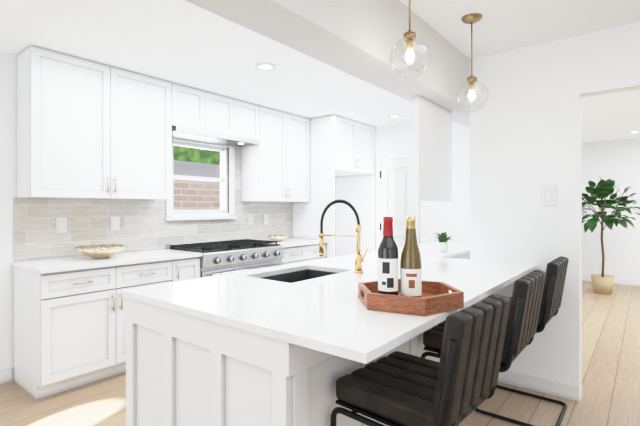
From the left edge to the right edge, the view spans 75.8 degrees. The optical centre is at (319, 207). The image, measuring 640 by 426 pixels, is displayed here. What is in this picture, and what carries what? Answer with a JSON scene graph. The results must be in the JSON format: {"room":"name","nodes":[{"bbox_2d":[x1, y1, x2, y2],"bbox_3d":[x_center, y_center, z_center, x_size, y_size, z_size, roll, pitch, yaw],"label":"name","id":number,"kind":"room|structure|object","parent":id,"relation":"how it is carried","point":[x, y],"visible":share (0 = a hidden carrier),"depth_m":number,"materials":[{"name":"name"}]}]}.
{"room":"kitchen","nodes":[
{"label":"kitchen","id":0,"kind":"room"},
{"bbox_2d":[0,51,286,379],"bbox_3d":[-2.320,0.070,3.308,0.150,2.500,8.290,0,0,38],"label":"wall","id":1,"kind":"structure","parent":0,"point":[7,128],"depth_m":3.12,"materials":[{"name":"white paint"}]},
{"bbox_2d":[0,368,11,383],"bbox_3d":[-3.594,1.270,1.575,0.014,0.100,3.990,0,0,39],"label":"baseboard","id":2,"kind":"structure","parent":1,"relation":"attached to","point":[6,374],"depth_m":3.10,"materials":[{"name":"white wood"}]},
{"bbox_2d":[16,46,171,199],"bbox_3d":[-1.847,-0.625,3.488,0.364,1.090,1.120,0,0,38],"label":"upper cabinet","id":3,"kind":"object","parent":1,"relation":"attached to","point":[85,129],"visible":0.96,"depth_m":3.27,"materials":[{"name":"white wood"}]},
{"bbox_2d":[13,146,291,260],"bbox_3d":[-1.368,-0.181,4.378,0.008,1.178,3.150,0,0,38],"label":"tile backsplash","id":4,"kind":"structure","parent":1,"relation":"attached to","point":[145,225],"depth_m":3.83,"materials":[{"name":"beige tile"}]},
{"bbox_2d":[56,218,66,232],"bbox_3d":[-2.135,0.142,3.398,0.008,0.125,0.080,0,0,38],"label":"electrical outlet plate","id":5,"kind":"object","parent":4,"relation":"attached to","point":[61,225],"visible":1,"depth_m":3.39,"materials":[{"name":"white plastic"}]},
{"bbox_2d":[111,217,119,230],"bbox_3d":[-1.863,0.142,3.740,0.008,0.125,0.080,0,0,38],"label":"electrical outlet plate","id":6,"kind":"object","parent":4,"relation":"attached to","point":[115,223],"visible":1,"depth_m":3.74,"materials":[{"name":"white plastic"}]},
{"bbox_2d":[248,215,252,224],"bbox_3d":[-0.846,0.142,5.018,0.008,0.125,0.080,0,0,38],"label":"electrical outlet plate","id":7,"kind":"object","parent":4,"relation":"attached to","point":[250,219],"visible":1,"depth_m":5.01,"materials":[{"name":"white plastic"}]},
{"bbox_2d":[264,214,267,223],"bbox_3d":[-0.684,0.142,5.221,0.008,0.125,0.080,0,0,38],"label":"electrical outlet plate","id":8,"kind":"object","parent":4,"relation":"attached to","point":[265,218],"visible":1,"depth_m":5.22,"materials":[{"name":"white plastic"}]},
{"bbox_2d":[165,137,236,220],"bbox_3d":[-1.315,-0.320,4.509,0.168,0.890,0.900,0,0,38],"label":"window","id":9,"kind":"structure","parent":1,"relation":"in","point":[222,180],"depth_m":4.63,"materials":[{"name":"clear glass"}]},
{"bbox_2d":[241,106,309,201],"bbox_3d":[-0.527,-0.625,5.146,0.364,1.090,0.898,0,0,38],"label":"upper cabinet","id":10,"kind":"object","parent":1,"relation":"attached to","point":[275,164],"visible":0.98,"depth_m":4.96,"materials":[{"name":"white wood"}]},
{"bbox_2d":[0,281,639,425],"bbox_3d":[1.672,1.370,2.343,7.600,0.100,12.050,0,0,38],"label":"floor","id":11,"kind":"structure","parent":0,"point":[610,396],"depth_m":2.88,"materials":[{"name":"brown wood"}]},
{"bbox_2d":[13,259,180,398],"bbox_3d":[-1.790,0.881,3.364,0.590,0.878,1.037,0,0,38],"label":"base cabinet","id":12,"kind":"object","parent":11,"relation":"on","point":[69,329],"depth_m":3.00,"materials":[{"name":"white wood"}]},
{"bbox_2d":[12,249,201,273],"bbox_3d":[-1.711,0.425,3.443,0.615,0.030,1.278,0,0,38],"label":"countertop","id":13,"kind":"structure","parent":12,"relation":"on","point":[43,266],"depth_m":3.21,"materials":[{"name":"white stone"}]},
{"bbox_2d":[74,244,127,258],"bbox_3d":[-1.793,0.361,3.368,0.396,0.095,0.396,0,0,38],"label":"bowl","id":14,"kind":"object","parent":13,"relation":"on","point":[101,251],"visible":1,"depth_m":3.29,"materials":[{"name":"beige"}]},
{"bbox_2d":[181,257,199,280],"bbox_3d":[-1.432,0.881,3.815,0.590,0.878,0.343,0,0,38],"label":"base cabinet","id":15,"kind":"object","parent":11,"relation":"on","point":[190,267],"depth_m":3.69,"materials":[{"name":"white wood"}]},
{"bbox_2d":[166,238,283,277],"bbox_3d":[-0.953,0.843,4.329,0.699,0.955,1.046,0,0,38],"label":"range","id":16,"kind":"object","parent":11,"relation":"on","point":[219,257],"visible":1,"depth_m":4.11,"materials":[{"name":"silver metal"}]},
{"bbox_2d":[126,298,377,425],"bbox_3d":[-0.371,0.881,1.926,1.122,0.878,0.553,0,0,38],"label":"base cabinet","id":17,"kind":"object","parent":11,"relation":"on","point":[182,369],"depth_m":1.61,"materials":[{"name":"white wood"}]},
{"bbox_2d":[122,240,536,363],"bbox_3d":[0.871,0.425,3.240,1.430,0.030,4.179,0,0,38],"label":"countertop","id":18,"kind":"structure","parent":17,"relation":"on","point":[331,314],"depth_m":1.86,"materials":[{"name":"white stone"}]},
{"bbox_2d":[262,269,336,282],"bbox_3d":[-0.122,0.554,2.602,0.402,0.224,0.612,0,0,38],"label":"sink basin","id":19,"kind":"object","parent":18,"relation":"in","point":[297,276],"visible":0.02,"depth_m":2.86,"materials":[{"name":"black metal"}]},
{"bbox_2d":[318,199,367,272],"bbox_3d":[0.149,0.176,2.692,0.319,0.467,0.142,0,0,38],"label":"spring faucet","id":20,"kind":"object","parent":18,"relation":"on","point":[359,259],"visible":1,"depth_m":2.62,"materials":[{"name":"gold metal"}]},
{"bbox_2d":[358,278,463,315],"bbox_3d":[0.381,0.376,1.780,0.449,0.066,0.438,0,0,38],"label":"tray","id":21,"kind":"object","parent":18,"relation":"on","point":[437,297],"visible":0.85,"depth_m":1.63,"materials":[{"name":"brown wood"}]},
{"bbox_2d":[378,217,397,294],"bbox_3d":[0.280,0.216,1.693,0.085,0.361,0.085,0,0,38],"label":"wine bottle","id":22,"kind":"object","parent":21,"relation":"on","point":[387,265],"visible":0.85,"depth_m":1.66,"materials":[{"name":"black glass"}]},
{"bbox_2d":[400,217,421,296],"bbox_3d":[0.375,0.216,1.695,0.088,0.361,0.089,0,0,38],"label":"wine bottle","id":23,"kind":"object","parent":21,"relation":"on","point":[410,272],"visible":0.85,"depth_m":1.67,"materials":[{"name":"brown glass"}]},
{"bbox_2d":[427,232,456,251],"bbox_3d":[1.162,0.312,3.849,0.296,0.194,0.258,0,0,38],"label":"potted plant","id":24,"kind":"object","parent":18,"relation":"on","point":[442,237],"visible":1,"depth_m":3.83,"materials":[{"name":"green plant"}]},
{"bbox_2d":[281,243,325,264],"bbox_3d":[-0.396,0.881,5.088,0.626,0.878,0.820,0,0,38],"label":"base cabinet","id":25,"kind":"object","parent":11,"relation":"on","point":[297,254],"visible":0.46,"depth_m":4.88,"materials":[{"name":"white wood"}]},
{"bbox_2d":[266,238,327,246],"bbox_3d":[-0.400,0.425,5.091,0.615,0.030,0.826,0,0,38],"label":"countertop","id":26,"kind":"structure","parent":25,"relation":"on","point":[289,242],"depth_m":5.03,"materials":[{"name":"white stone"}]},
{"bbox_2d":[268,235,287,241],"bbox_3d":[-0.517,0.374,5.037,0.257,0.070,0.257,0,0,38],"label":"bowl","id":27,"kind":"object","parent":26,"relation":"on","point":[278,238],"visible":0.98,"depth_m":4.97,"materials":[{"name":"beige ceramic"}]},
{"bbox_2d":[292,115,375,257],"bbox_3d":[0.223,0.075,5.776,0.754,2.490,1.018,0,0,38],"label":"tall cabinet","id":28,"kind":"object","parent":11,"relation":"on","point":[342,158],"visible":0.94,"depth_m":5.52,"materials":[{"name":"white wood"}]},
{"bbox_2d":[261,274,421,425],"bbox_3d":[-0.096,0.881,2.271,1.122,0.878,0.559,0,0,38],"label":"base cabinet","id":29,"kind":"object","parent":11,"relation":"on","point":[413,346],"depth_m":2.08,"materials":[{"name":"white wood"}]},
{"bbox_2d":[289,269,444,361],"bbox_3d":[0.182,0.881,2.620,1.122,0.878,0.560,0,0,38],"label":"base cabinet","id":30,"kind":"object","parent":11,"relation":"on","point":[427,357],"depth_m":2.28,"materials":[{"name":"white wood"}]},
{"bbox_2d":[330,294,509,425],"bbox_3d":[0.378,0.820,1.523,0.497,0.998,0.476,0,0,42],"label":"counter stool","id":31,"kind":"object","parent":11,"relation":"on","point":[456,385],"visible":1,"depth_m":1.39,"materials":[{"name":"black leather"}]},
{"bbox_2d":[451,253,469,259],"bbox_3d":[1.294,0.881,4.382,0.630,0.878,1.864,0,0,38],"label":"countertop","id":32,"kind":"structure","parent":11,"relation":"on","point":[465,256],"depth_m":4.01,"materials":[{"name":"white stone"}]},
{"bbox_2d":[421,269,545,425],"bbox_3d":[0.849,0.820,2.123,0.497,0.998,0.476,0,0,38],"label":"counter stool","id":33,"kind":"object","parent":11,"relation":"on","point":[524,311],"visible":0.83,"depth_m":1.89,"materials":[{"name":"black leather"}]},
{"bbox_2d":[475,256,568,425],"bbox_3d":[1.320,0.820,2.707,0.497,0.998,0.476,0,0,38],"label":"counter stool","id":34,"kind":"object","parent":11,"relation":"on","point":[554,283],"visible":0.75,"depth_m":2.49,"materials":[{"name":"black leather"}]},
{"bbox_2d":[582,176,639,294],"bbox_3d":[4.423,0.404,6.381,1.121,1.832,1.095,0,0,38],"label":"fig tree","id":35,"kind":"object","parent":11,"relation":"on","point":[602,283],"visible":0.9,"depth_m":6.25,"materials":[{"name":"green plant"}]},
{"bbox_2d":[0,0,639,142],"bbox_3d":[1.672,-1.230,2.343,7.600,0.100,12.050,0,0,38],"label":"ceiling","id":36,"kind":"structure","parent":0,"point":[184,43],"depth_m":2.95,"materials":[{"name":"white paint"}]},
{"bbox_2d":[172,83,258,139],"bbox_3d":[-1.166,-0.971,4.371,0.328,0.398,1.106,0,0,38],"label":"upper cabinet","id":37,"kind":"object","parent":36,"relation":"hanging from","point":[199,109],"visible":0.73,"depth_m":4.21,"materials":[{"name":"white wood"}]},
{"bbox_2d":[172,126,258,146],"bbox_3d":[-1.147,-0.741,4.356,0.338,0.059,1.050,0,0,38],"label":"under-cabinet range hood","id":38,"kind":"object","parent":37,"relation":"attached to","point":[201,135],"visible":0.92,"depth_m":4.23,"materials":[{"name":"silver metal"}]},
{"bbox_2d":[255,62,275,70],"bbox_3d":[-0.453,-1.173,3.414,0.176,0.010,0.176,0,0,38],"label":"recessed light","id":39,"kind":"object","parent":36,"relation":"in","point":[264,65],"visible":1,"depth_m":3.40,"materials":[{"name":"white"}]},
{"bbox_2d":[185,0,469,127],"bbox_3d":[-0.287,-0.980,1.615,0.260,0.400,8.170,0,0,38],"label":"soffit","id":40,"kind":"structure","parent":36,"relation":"attached to","point":[359,39],"depth_m":2.14,"materials":[{"name":"white paint"}]},
{"bbox_2d":[412,96,451,201],"bbox_3d":[0.853,-0.414,3.104,0.060,0.728,0.620,0,0,38],"label":"upper cabinet","id":41,"kind":"object","parent":40,"relation":"hanging from","point":[432,151],"depth_m":3.01,"materials":[{"name":"white wood"}]},
{"bbox_2d":[388,115,401,117],"bbox_3d":[0.958,-1.173,5.269,0.176,0.010,0.176,0,0,38],"label":"recessed light","id":42,"kind":"object","parent":36,"relation":"in","point":[396,116],"visible":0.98,"depth_m":5.25,"materials":[{"name":"white"}]},
{"bbox_2d":[390,0,429,77],"bbox_3d":[0.435,-0.907,1.992,0.188,0.544,0.190,0,0,38],"label":"pendant light","id":43,"kind":"object","parent":36,"relation":"hanging from","point":[409,37],"visible":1,"depth_m":1.98,"materials":[{"name":"clear glass"}]},
{"bbox_2d":[455,13,488,112],"bbox_3d":[0.941,-0.886,2.548,0.192,0.586,0.194,0,0,38],"label":"pendant light","id":44,"kind":"object","parent":36,"relation":"hanging from","point":[472,18],"visible":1,"depth_m":2.53,"materials":[{"name":"clear glass"}]},
{"bbox_2d":[376,121,469,249],"bbox_3d":[1.385,0.070,5.581,2.820,2.500,0.120,0,0,38],"label":"wall","id":45,"kind":"structure","parent":0,"point":[452,218],"depth_m":5.31,"materials":[{"name":"white paint"}]},
{"bbox_2d":[377,153,418,249],"bbox_3d":[1.057,0.285,5.706,0.650,2.070,0.089,0,0,38],"label":"pantry door","id":46,"kind":"structure","parent":45,"relation":"in","point":[397,203],"depth_m":5.74,"materials":[{"name":"paint"}]},
{"bbox_2d":[470,22,639,398],"bbox_3d":[3.031,0.070,1.883,4.600,2.500,0.120,0,0,38],"label":"wall","id":47,"kind":"structure","parent":0,"point":[525,133],"depth_m":2.95,"materials":[{"name":"white paint"}]},
{"bbox_2d":[498,370,579,401],"bbox_3d":[1.479,1.270,3.032,0.740,0.100,0.014,0,0,39],"label":"baseboard","id":48,"kind":"structure","parent":47,"relation":"attached to","point":[550,387],"depth_m":2.94,"materials":[{"name":"white wood"}]},
{"bbox_2d":[541,186,555,204],"bbox_3d":[1.623,-0.086,2.917,0.092,0.136,0.010,0,0,38],"label":"switch plate","id":49,"kind":"object","parent":47,"relation":"attached to","point":[548,195],"visible":1,"depth_m":2.91,"materials":[{"name":"white plastic"}]},
{"bbox_2d":[582,138,639,280],"bbox_3d":[6.210,0.070,6.337,5.170,2.500,0.150,0,0,38],"label":"wall","id":50,"kind":"structure","parent":0,"point":[617,162],"depth_m":7.12,"materials":[{"name":"white paint"}]},
{"bbox_2d":[582,276,639,286],"bbox_3d":[6.206,1.270,6.235,5.050,0.100,0.014,0,0,39],"label":"baseboard","id":51,"kind":"structure","parent":50,"relation":"attached to","point":[584,278],"depth_m":7.04,"materials":[{"name":"white wood"}]},
{"label":"outside","id":52,"kind":"structure","parent":0,"visible":0},
{"bbox_2d":[173,145,219,209],"bbox_3d":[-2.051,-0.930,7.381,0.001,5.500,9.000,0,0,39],"label":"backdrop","id":53,"kind":"structure","parent":52,"point":[203,184],"depth_m":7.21,"materials":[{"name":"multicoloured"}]}
]}

